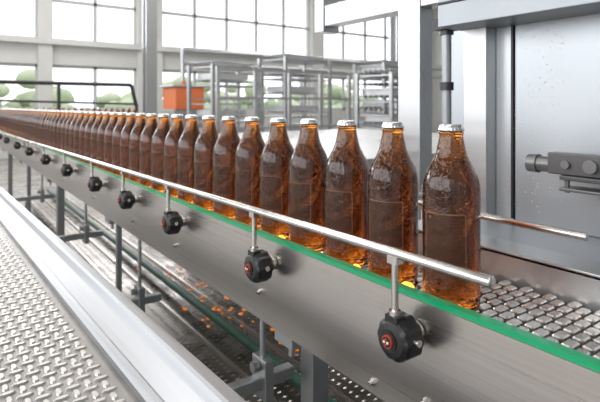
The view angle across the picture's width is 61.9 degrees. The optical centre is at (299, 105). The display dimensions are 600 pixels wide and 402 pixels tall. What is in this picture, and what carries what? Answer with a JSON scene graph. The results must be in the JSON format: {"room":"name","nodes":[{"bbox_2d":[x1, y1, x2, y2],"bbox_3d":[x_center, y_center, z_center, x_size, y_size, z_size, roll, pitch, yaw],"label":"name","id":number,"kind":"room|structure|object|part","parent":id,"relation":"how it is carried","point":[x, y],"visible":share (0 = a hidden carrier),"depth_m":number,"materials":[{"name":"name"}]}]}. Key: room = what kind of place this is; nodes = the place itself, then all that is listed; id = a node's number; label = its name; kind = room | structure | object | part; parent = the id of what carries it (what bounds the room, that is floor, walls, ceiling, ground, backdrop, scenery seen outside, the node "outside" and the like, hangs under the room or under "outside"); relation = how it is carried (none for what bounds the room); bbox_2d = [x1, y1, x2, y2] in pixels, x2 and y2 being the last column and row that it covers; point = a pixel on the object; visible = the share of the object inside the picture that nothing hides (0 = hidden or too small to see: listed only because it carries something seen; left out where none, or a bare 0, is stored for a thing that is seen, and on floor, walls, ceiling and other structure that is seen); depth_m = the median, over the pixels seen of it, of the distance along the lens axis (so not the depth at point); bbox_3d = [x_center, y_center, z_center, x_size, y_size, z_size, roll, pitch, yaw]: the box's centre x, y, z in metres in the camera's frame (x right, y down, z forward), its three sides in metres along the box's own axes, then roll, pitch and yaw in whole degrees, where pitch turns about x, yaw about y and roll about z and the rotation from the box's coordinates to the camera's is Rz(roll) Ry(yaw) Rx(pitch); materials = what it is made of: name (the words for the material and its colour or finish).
{"room":"processing plant","nodes":[
{"label":"processing plant","id":0,"kind":"room"},
{"bbox_2d":[0,158,66,232],"bbox_3d":[1.928,1.315,7.568,22.600,0.100,18.600,0,0,-36],"label":"floor","id":1,"kind":"structure","parent":0,"point":[19,171],"depth_m":8.38,"materials":[{"name":"concrete"}]},
{"bbox_2d":[0,80,137,112],"bbox_3d":[-4.727,0.418,8.306,4.084,1.694,0.068,0,0,-36],"label":"pipe railing","id":2,"kind":"object","parent":1,"relation":"on","point":[27,82],"visible":0.71,"depth_m":8.72,"materials":[{"name":"grey metal"}]},
{"bbox_2d":[12,108,136,112],"bbox_3d":[-4.295,0.644,6.446,4.600,1.241,0.320,0,0,-36],"label":"conveyor","id":3,"kind":"object","parent":1,"relation":"on","point":[68,109],"visible":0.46,"depth_m":7.33,"materials":[{"name":"metal"}]},
{"bbox_2d":[0,186,245,401],"bbox_3d":[-2.292,0.842,2.163,1.700,0.845,8.200,0,0,-38],"label":"walkway","id":4,"kind":"object","parent":1,"relation":"on","point":[68,334],"visible":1,"depth_m":0.97,"materials":[{"name":"metal"}]},
{"bbox_3d":[-2.330,0.467,2.134,1.605,0.025,8.200,0,0,-38],"label":"tread plate","id":5,"kind":"part","parent":4,"relation":"part of","materials":[{"name":"metal"}]},
{"bbox_2d":[160,81,206,127],"bbox_3d":[-2.145,0.405,9.188,0.640,1.720,0.660,0,0,-36],"label":"tall cabinet","id":6,"kind":"object","parent":1,"relation":"on","point":[174,96],"visible":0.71,"depth_m":8.95,"materials":[{"name":"orange paint"}]},
{"bbox_2d":[187,60,263,132],"bbox_3d":[-1.184,0.289,8.031,0.650,1.952,1.050,0,0,43],"label":"metal shelving rack","id":7,"kind":"object","parent":1,"relation":"on","point":[237,78],"visible":0.34,"depth_m":7.84,"materials":[{"name":"metal"}]},
{"bbox_2d":[142,0,397,118],"bbox_3d":[0.672,-1.560,13.140,8.900,5.650,2.900,0,0,-36],"label":"columns","id":8,"kind":"structure","parent":1,"relation":"on","point":[149,7],"depth_m":11.61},
{"bbox_2d":[215,66,350,133],"bbox_3d":[-0.133,0.405,6.323,2.040,1.720,0.040,0,0,-36],"label":"fence","id":9,"kind":"object","parent":1,"relation":"on","point":[289,98],"visible":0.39,"depth_m":6.30,"materials":[{"name":"metal"}]},
{"bbox_2d":[257,53,331,131],"bbox_3d":[-0.077,0.214,8.463,0.650,2.102,1.150,0,0,43],"label":"metal shelving rack","id":10,"kind":"object","parent":1,"relation":"on","point":[286,58],"visible":0.48,"depth_m":8.24,"materials":[{"name":"metal"}]},
{"bbox_2d":[0,130,599,401],"bbox_3d":[-0.978,0.707,3.180,1.455,1.115,8.100,0,0,-36],"label":"conveyor","id":11,"kind":"object","parent":1,"relation":"on","point":[275,318],"visible":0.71,"depth_m":0.85,"materials":[{"name":"metal"}]},
{"bbox_3d":[-2.487,0.280,4.245,0.060,0.075,0.062,0,0,-36],"label":"clamp knob","id":12,"kind":"part","parent":11,"relation":"part of","materials":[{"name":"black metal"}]},
{"bbox_2d":[5,108,10,131],"bbox_3d":[-2.818,0.144,4.857,0.076,0.240,0.077,0,0,30],"label":"beer bottle","id":13,"kind":"object","parent":11,"relation":"on","point":[9,108],"visible":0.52,"depth_m":4.83,"materials":[{"name":"orange glass"}]},
{"bbox_2d":[7,109,10,132],"bbox_3d":[-2.754,0.144,4.770,0.076,0.240,0.077,0,0,22],"label":"beer bottle","id":14,"kind":"object","parent":11,"relation":"on","point":[9,109],"visible":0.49,"depth_m":4.74,"materials":[{"name":"orange glass"}]},
{"bbox_2d":[9,109,13,133],"bbox_3d":[-2.629,0.144,4.596,0.076,0.240,0.077,0,0,36],"label":"beer bottle","id":15,"kind":"object","parent":11,"relation":"on","point":[12,109],"visible":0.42,"depth_m":4.57,"materials":[{"name":"orange glass"}]},
{"bbox_2d":[11,109,14,133],"bbox_3d":[-2.566,0.144,4.509,0.076,0.240,0.077,0,0,32],"label":"beer bottle","id":16,"kind":"object","parent":11,"relation":"on","point":[13,109],"visible":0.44,"depth_m":4.47,"materials":[{"name":"orange glass"}]},
{"bbox_2d":[12,109,16,134],"bbox_3d":[-2.503,0.144,4.422,0.076,0.240,0.077,0,0,36],"label":"beer bottle","id":17,"kind":"object","parent":11,"relation":"on","point":[15,109],"visible":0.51,"depth_m":4.39,"materials":[{"name":"orange glass"}]},
{"bbox_2d":[15,109,19,135],"bbox_3d":[-2.376,0.144,4.249,0.076,0.240,0.076,0,0,24],"label":"beer bottle","id":18,"kind":"object","parent":11,"relation":"on","point":[18,109],"visible":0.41,"depth_m":4.22,"materials":[{"name":"orange glass"}]},
{"bbox_3d":[-2.076,0.276,3.678,0.060,0.084,0.062,0,0,-36],"label":"clamp knob","id":19,"kind":"part","parent":11,"relation":"part of","materials":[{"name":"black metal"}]},
{"bbox_2d":[17,109,21,136],"bbox_3d":[-2.314,0.144,4.161,0.076,0.240,0.077,0,0,30],"label":"beer bottle","id":20,"kind":"object","parent":11,"relation":"on","point":[20,109],"visible":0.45,"depth_m":4.13,"materials":[{"name":"orange glass"}]},
{"bbox_2d":[19,109,22,136],"bbox_3d":[-2.250,0.144,4.074,0.076,0.240,0.076,0,0,25],"label":"beer bottle","id":21,"kind":"object","parent":11,"relation":"on","point":[22,109],"visible":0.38,"depth_m":4.04,"materials":[{"name":"orange glass"}]},
{"bbox_2d":[20,109,24,137],"bbox_3d":[-2.188,0.144,3.987,0.076,0.240,0.077,0,0,28],"label":"beer bottle","id":22,"kind":"object","parent":11,"relation":"on","point":[23,109],"visible":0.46,"depth_m":3.96,"materials":[{"name":"orange glass"}]},
{"bbox_2d":[22,109,26,138],"bbox_3d":[-2.125,0.144,3.900,0.076,0.240,0.077,0,0,27],"label":"beer bottle","id":23,"kind":"object","parent":11,"relation":"on","point":[25,114],"visible":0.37,"depth_m":3.87,"materials":[{"name":"orange glass"}]},
{"bbox_2d":[24,109,29,138],"bbox_3d":[-2.062,0.144,3.813,0.076,0.240,0.076,0,0,24],"label":"beer bottle","id":24,"kind":"object","parent":11,"relation":"on","point":[28,111],"visible":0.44,"depth_m":3.78,"materials":[{"name":"orange glass"}]},
{"bbox_2d":[26,109,31,139],"bbox_3d":[-1.997,0.144,3.728,0.076,0.240,0.076,0,0,32],"label":"beer bottle","id":25,"kind":"object","parent":11,"relation":"on","point":[30,110],"visible":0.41,"depth_m":3.70,"materials":[{"name":"orange glass"}]},
{"bbox_3d":[-1.725,0.272,3.192,0.060,0.091,0.062,0,0,-36],"label":"clamp knob","id":26,"kind":"part","parent":11,"relation":"part of","materials":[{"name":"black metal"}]},
{"bbox_2d":[28,109,34,140],"bbox_3d":[-1.935,0.144,3.640,0.076,0.240,0.077,0,0,34],"label":"beer bottle","id":27,"kind":"object","parent":11,"relation":"on","point":[32,113],"visible":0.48,"depth_m":3.61,"materials":[{"name":"orange glass"}]},
{"bbox_2d":[31,109,37,140],"bbox_3d":[-1.871,0.144,3.554,0.076,0.240,0.077,0,0,31],"label":"beer bottle","id":28,"kind":"object","parent":11,"relation":"on","point":[35,111],"visible":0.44,"depth_m":3.52,"materials":[{"name":"orange glass"}]},
{"bbox_2d":[33,109,39,141],"bbox_3d":[-1.808,0.144,3.466,0.076,0.240,0.077,0,0,36],"label":"beer bottle","id":29,"kind":"object","parent":11,"relation":"on","point":[36,116],"visible":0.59,"depth_m":3.44,"materials":[{"name":"orange glass"}]},
{"bbox_2d":[35,110,41,142],"bbox_3d":[-1.747,0.144,3.378,0.076,0.240,0.077,0,0,40],"label":"beer bottle","id":30,"kind":"object","parent":11,"relation":"on","point":[40,111],"visible":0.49,"depth_m":3.35,"materials":[{"name":"orange glass"}]},
{"bbox_2d":[38,110,43,142],"bbox_3d":[-1.682,0.144,3.292,0.076,0.240,0.076,0,0,24],"label":"beer bottle","id":31,"kind":"object","parent":11,"relation":"on","point":[42,114],"visible":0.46,"depth_m":3.26,"materials":[{"name":"orange glass"}]},
{"bbox_2d":[40,110,47,144],"bbox_3d":[-1.621,0.144,3.204,0.076,0.240,0.077,0,0,37],"label":"beer bottle","id":32,"kind":"object","parent":11,"relation":"on","point":[45,111],"visible":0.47,"depth_m":3.17,"materials":[{"name":"orange glass"}]},
{"bbox_3d":[-1.373,0.268,2.706,0.060,0.099,0.062,0,0,-36],"label":"clamp knob","id":33,"kind":"part","parent":11,"relation":"part of","materials":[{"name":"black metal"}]},
{"bbox_2d":[44,110,50,144],"bbox_3d":[-1.556,0.144,3.119,0.076,0.240,0.077,0,0,34],"label":"beer bottle","id":34,"kind":"object","parent":11,"relation":"on","point":[49,112],"visible":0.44,"depth_m":3.09,"materials":[{"name":"orange glass"}]},
{"bbox_2d":[47,110,53,145],"bbox_3d":[-1.494,0.144,3.031,0.076,0.240,0.077,0,0,37],"label":"beer bottle","id":35,"kind":"object","parent":11,"relation":"on","point":[51,111],"visible":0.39,"depth_m":3.00,"materials":[{"name":"orange glass"}]},
{"bbox_2d":[49,110,56,146],"bbox_3d":[-1.433,0.144,2.943,0.076,0.240,0.077,0,0,31],"label":"beer bottle","id":36,"kind":"object","parent":11,"relation":"on","point":[54,111],"visible":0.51,"depth_m":2.91,"materials":[{"name":"orange glass"}]},
{"bbox_2d":[53,110,61,147],"bbox_3d":[-1.370,0.144,2.856,0.076,0.240,0.076,0,0,38],"label":"beer bottle","id":37,"kind":"object","parent":11,"relation":"on","point":[58,116],"visible":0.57,"depth_m":2.83,"materials":[{"name":"orange glass"}]},
{"bbox_2d":[57,110,66,149],"bbox_3d":[-1.305,0.144,2.770,0.076,0.240,0.076,0,0,38],"label":"beer bottle","id":38,"kind":"object","parent":11,"relation":"on","point":[63,112],"visible":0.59,"depth_m":2.74,"materials":[{"name":"orange glass"}]},
{"bbox_2d":[61,110,69,153],"bbox_3d":[-1.241,0.144,2.684,0.076,0.240,0.077,0,0,36],"label":"beer bottle","id":39,"kind":"object","parent":11,"relation":"on","point":[67,114],"visible":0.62,"depth_m":2.65,"materials":[{"name":"orange glass"}]},
{"bbox_3d":[-1.050,0.265,2.261,0.060,0.106,0.062,0,0,-36],"label":"clamp knob","id":40,"kind":"part","parent":11,"relation":"part of","materials":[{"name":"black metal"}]},
{"bbox_2d":[65,111,73,155],"bbox_3d":[-1.179,0.144,2.596,0.076,0.240,0.076,0,0,34],"label":"beer bottle","id":41,"kind":"object","parent":11,"relation":"on","point":[71,115],"visible":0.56,"depth_m":2.56,"materials":[{"name":"orange glass"}]},
{"bbox_2d":[69,111,78,157],"bbox_3d":[-1.117,0.144,2.509,0.076,0.240,0.076,0,0,28],"label":"beer bottle","id":42,"kind":"object","parent":11,"relation":"on","point":[75,118],"visible":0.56,"depth_m":2.48,"materials":[{"name":"orange glass"}]},
{"bbox_2d":[74,111,84,159],"bbox_3d":[-1.055,0.144,2.421,0.076,0.240,0.077,0,0,40],"label":"beer bottle","id":43,"kind":"object","parent":11,"relation":"on","point":[81,113],"visible":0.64,"depth_m":2.39,"materials":[{"name":"orange glass"}]},
{"bbox_2d":[79,111,90,161],"bbox_3d":[-0.990,0.144,2.335,0.076,0.240,0.076,0,0,23],"label":"beer bottle","id":44,"kind":"object","parent":11,"relation":"on","point":[86,113],"visible":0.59,"depth_m":2.30,"materials":[{"name":"orange glass"}]},
{"bbox_2d":[84,111,96,163],"bbox_3d":[-0.928,0.144,2.248,0.076,0.240,0.076,0,0,35],"label":"beer bottle","id":45,"kind":"object","parent":11,"relation":"on","point":[87,134],"visible":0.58,"depth_m":2.22,"materials":[{"name":"orange glass"}]},
{"bbox_3d":[-0.757,0.262,1.856,0.060,0.112,0.062,0,0,-36],"label":"clamp knob","id":46,"kind":"part","parent":11,"relation":"part of","materials":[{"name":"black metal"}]},
{"bbox_2d":[91,112,102,166],"bbox_3d":[-0.864,0.144,2.161,0.076,0.240,0.076,0,0,23],"label":"beer bottle","id":47,"kind":"object","parent":11,"relation":"on","point":[99,115],"visible":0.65,"depth_m":2.13,"materials":[{"name":"orange glass"}]},
{"bbox_2d":[97,112,110,168],"bbox_3d":[-0.801,0.144,2.075,0.076,0.240,0.076,0,0,35],"label":"beer bottle","id":48,"kind":"object","parent":11,"relation":"on","point":[106,115],"visible":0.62,"depth_m":2.04,"materials":[{"name":"orange glass"}]},
{"bbox_2d":[104,112,117,171],"bbox_3d":[-0.738,0.144,1.987,0.076,0.240,0.077,0,0,26],"label":"beer bottle","id":49,"kind":"object","parent":11,"relation":"on","point":[112,123],"visible":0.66,"depth_m":1.95,"materials":[{"name":"orange glass"}]},
{"bbox_2d":[112,112,126,174],"bbox_3d":[-0.675,0.144,1.900,0.076,0.240,0.076,0,0,35],"label":"beer bottle","id":50,"kind":"object","parent":11,"relation":"on","point":[121,121],"visible":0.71,"depth_m":1.87,"materials":[{"name":"orange glass"}]},
{"bbox_3d":[-0.532,0.259,1.546,0.060,0.117,0.062,0,0,-36],"label":"clamp knob","id":51,"kind":"part","parent":11,"relation":"part of","materials":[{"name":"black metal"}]},
{"bbox_2d":[120,113,135,178],"bbox_3d":[-0.612,0.144,1.813,0.076,0.240,0.076,0,0,34],"label":"beer bottle","id":52,"kind":"object","parent":11,"relation":"on","point":[131,117],"visible":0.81,"depth_m":1.78,"materials":[{"name":"orange glass"}]},
{"bbox_2d":[129,113,145,182],"bbox_3d":[-0.549,0.144,1.726,0.076,0.240,0.076,0,0,28],"label":"beer bottle","id":53,"kind":"object","parent":11,"relation":"on","point":[140,122],"visible":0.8,"depth_m":1.70,"materials":[{"name":"orange glass"}]},
{"bbox_2d":[139,113,157,186],"bbox_3d":[-0.486,0.144,1.639,0.076,0.240,0.076,0,0,30],"label":"beer bottle","id":54,"kind":"object","parent":11,"relation":"on","point":[151,124],"visible":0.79,"depth_m":1.61,"materials":[{"name":"orange glass"}]},
{"bbox_2d":[151,114,169,191],"bbox_3d":[-0.423,0.144,1.553,0.076,0.240,0.076,0,0,32],"label":"beer bottle","id":55,"kind":"object","parent":11,"relation":"on","point":[163,127],"visible":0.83,"depth_m":1.52,"materials":[{"name":"orange glass"}]},
{"bbox_3d":[-0.314,0.257,1.244,0.060,0.122,0.062,0,0,-36],"label":"clamp knob","id":56,"kind":"part","parent":11,"relation":"part of","materials":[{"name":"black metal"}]},
{"bbox_2d":[164,114,183,196],"bbox_3d":[-0.360,0.144,1.466,0.076,0.240,0.077,0,0,38],"label":"beer bottle","id":57,"kind":"object","parent":11,"relation":"on","point":[176,130],"visible":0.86,"depth_m":1.43,"materials":[{"name":"orange glass"}]},
{"bbox_2d":[177,115,199,203],"bbox_3d":[-0.299,0.144,1.377,0.076,0.240,0.076,0,0,38],"label":"beer bottle","id":58,"kind":"object","parent":11,"relation":"on","point":[185,148],"visible":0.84,"depth_m":1.34,"materials":[{"name":"orange glass"}]},
{"bbox_2d":[194,115,218,210],"bbox_3d":[-0.235,0.144,1.291,0.078,0.240,0.078,0,0,26],"label":"beer bottle","id":59,"kind":"object","parent":11,"relation":"on","point":[208,136],"visible":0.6,"depth_m":1.26,"materials":[{"name":"orange glass"}]},
{"bbox_2d":[213,116,240,218],"bbox_3d":[-0.171,0.144,1.204,0.078,0.240,0.078,0,0,-38],"label":"beer bottle","id":60,"kind":"object","parent":11,"relation":"on","point":[225,147],"visible":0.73,"depth_m":1.17,"materials":[{"name":"orange glass"}]},
{"bbox_3d":[-1.649,0.221,3.066,0.013,0.092,6.300,0,0,-36],"label":"guide rail","id":61,"kind":"part","parent":11,"relation":"part of","materials":[{"name":"silver metal"}]},
{"bbox_2d":[235,117,265,226],"bbox_3d":[-0.107,0.144,1.118,0.078,0.240,0.078,0,0,-4],"label":"beer bottle","id":62,"kind":"object","parent":11,"relation":"on","point":[249,149],"visible":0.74,"depth_m":1.08,"materials":[{"name":"orange glass"}]},
{"bbox_3d":[-0.070,0.254,0.907,0.060,0.127,0.062,0,0,-36],"label":"clamp knob","id":63,"kind":"part","parent":11,"relation":"part of","materials":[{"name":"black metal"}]},
{"bbox_2d":[260,118,293,237],"bbox_3d":[-0.044,0.144,1.031,0.078,0.240,0.078,0,0,-42],"label":"beer bottle","id":64,"kind":"object","parent":11,"relation":"on","point":[275,156],"visible":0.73,"depth_m":1.00,"materials":[{"name":"orange glass"}]},
{"bbox_2d":[288,119,327,250],"bbox_3d":[0.017,0.144,0.943,0.078,0.240,0.078,0,0,7],"label":"beer bottle","id":65,"kind":"object","parent":11,"relation":"on","point":[308,160],"visible":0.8,"depth_m":0.91,"materials":[{"name":"orange glass"}]},
{"bbox_2d":[324,120,368,265],"bbox_3d":[0.081,0.144,0.856,0.078,0.240,0.078,0,0,-16],"label":"beer bottle","id":66,"kind":"object","parent":11,"relation":"on","point":[347,167],"visible":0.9,"depth_m":0.83,"materials":[{"name":"orange glass"}]},
{"bbox_2d":[367,122,418,282],"bbox_3d":[0.143,0.144,0.769,0.078,0.240,0.078,0,0,8],"label":"beer bottle","id":67,"kind":"object","parent":11,"relation":"on","point":[393,180],"visible":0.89,"depth_m":0.74,"materials":[{"name":"orange glass"}]},
{"bbox_3d":[0.131,0.252,0.629,0.060,0.131,0.062,0,0,-36],"label":"clamp knob","id":68,"kind":"part","parent":11,"relation":"part of","materials":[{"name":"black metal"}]},
{"bbox_2d":[422,124,480,308],"bbox_3d":[0.206,0.144,0.682,0.078,0.240,0.077,0,0,19],"label":"beer bottle","id":69,"kind":"object","parent":11,"relation":"on","point":[451,191],"visible":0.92,"depth_m":0.65,"materials":[{"name":"orange glass"}]},
{"bbox_3d":[-1.457,0.186,3.203,0.086,0.073,6.303,0,0,-36],"label":"guide rail","id":70,"kind":"part","parent":11,"relation":"part of","materials":[{"name":"silver metal"}]},
{"bbox_3d":[-1.252,0.318,2.982,0.061,0.190,8.100,0,0,-36],"label":"panel","id":71,"kind":"part","parent":11,"relation":"part of","materials":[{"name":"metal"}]},
{"bbox_2d":[180,47,441,122],"bbox_3d":[2.934,-1.560,14.154,12.248,5.650,2.689,0,0,-36],"label":"pipes","id":72,"kind":"object","parent":1,"relation":"on","point":[184,51],"visible":0.2,"depth_m":12.65,"materials":[{"name":"metal"}]},
{"bbox_2d":[219,129,438,169],"bbox_3d":[0.239,0.755,4.061,3.270,1.020,2.920,0,0,-36],"label":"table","id":73,"kind":"object","parent":1,"relation":"on","point":[369,140],"visible":0.05,"depth_m":4.17,"materials":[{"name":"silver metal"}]},
{"bbox_2d":[353,60,397,126],"bbox_3d":[1.593,0.239,9.054,0.650,2.052,1.250,0,0,43],"label":"metal shelving rack","id":74,"kind":"object","parent":1,"relation":"on","point":[382,64],"visible":0.16,"depth_m":8.72,"materials":[{"name":"metal"}]},
{"bbox_2d":[355,69,397,129],"bbox_3d":[1.451,0.364,7.716,0.650,1.802,1.150,0,0,43],"label":"metal shelving rack","id":75,"kind":"object","parent":1,"relation":"on","point":[391,92],"visible":0.25,"depth_m":7.39,"materials":[{"name":"metal"}]},
{"bbox_2d":[315,0,599,261],"bbox_3d":[1.036,0.215,0.849,1.125,2.100,2.960,0,0,-36],"label":"machine","id":76,"kind":"object","parent":1,"relation":"on","point":[521,78],"visible":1,"depth_m":0.98,"materials":[{"name":"metal"}]},
{"bbox_3d":[0.354,0.215,1.626,0.080,2.100,0.900,0,0,-36],"label":"machine frame","id":77,"kind":"part","parent":76,"relation":"part of","materials":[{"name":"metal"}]},
{"bbox_3d":[0.331,0.290,1.129,0.050,1.950,0.040,0,0,-36],"label":"round post","id":78,"kind":"part","parent":76,"relation":"part of","materials":[{"name":"grey metal"}]},
{"bbox_3d":[0.494,0.109,0.828,0.091,0.075,0.212,0,0,-36],"label":"clamp handle","id":79,"kind":"part","parent":76,"relation":"part of","materials":[{"name":"grey metal"}]},
{"bbox_2d":[0,0,432,157],"bbox_3d":[-3.378,-1.735,14.899,22.600,6.000,0.500,0,0,-36],"label":"wall","id":80,"kind":"structure","parent":0,"point":[43,50],"depth_m":13.69,"materials":[{"name":"paint"}]},
{"bbox_2d":[0,0,36,107],"bbox_3d":[-7.846,-1.895,11.752,3.050,4.100,0.080,0,0,-36],"label":"window","id":81,"kind":"structure","parent":80,"relation":"in","point":[1,64],"depth_m":12.57,"materials":[{"name":"grey paint"}]},
{"bbox_2d":[53,0,135,110],"bbox_3d":[-5.509,-1.895,13.443,2.240,4.100,0.080,0,0,-36],"label":"window","id":82,"kind":"structure","parent":80,"relation":"in","point":[94,4],"depth_m":13.42,"materials":[{"name":"grey paint"}]},
{"bbox_2d":[163,0,308,109],"bbox_3d":[-1.880,-1.895,16.070,5.480,4.100,0.080,0,0,-36],"label":"window","id":83,"kind":"structure","parent":80,"relation":"in","point":[194,16],"depth_m":16.04,"materials":[{"name":"grey paint"}]},
{"bbox_2d":[324,0,388,109],"bbox_3d":[2.939,-1.895,19.559,5.580,4.100,0.080,0,0,-36],"label":"window","id":84,"kind":"structure","parent":80,"relation":"in","point":[343,32],"depth_m":19.19,"materials":[{"name":"grey paint"}]},
{"bbox_2d":[433,8,441,132],"bbox_3d":[10.960,-1.735,14.107,0.300,6.000,18.000,0,0,-36],"label":"wall","id":85,"kind":"structure","parent":0,"point":[437,39],"depth_m":21.01,"materials":[{"name":"paint"}]},
{"bbox_3d":[-13.683,1.415,35.957,100.000,0.100,45.700,0,0,-36],"label":"ground","id":86,"kind":"structure","parent":0,"visible":0},
{"bbox_2d":[0,69,388,108],"bbox_3d":[-1.167,0.017,28.757,48.924,3.329,5.036,0,0,-36],"label":"hedge","id":87,"kind":"object","parent":86,"relation":"on","point":[29,74],"visible":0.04,"depth_m":22.93,"materials":[{"name":"green plant"}]}
]}

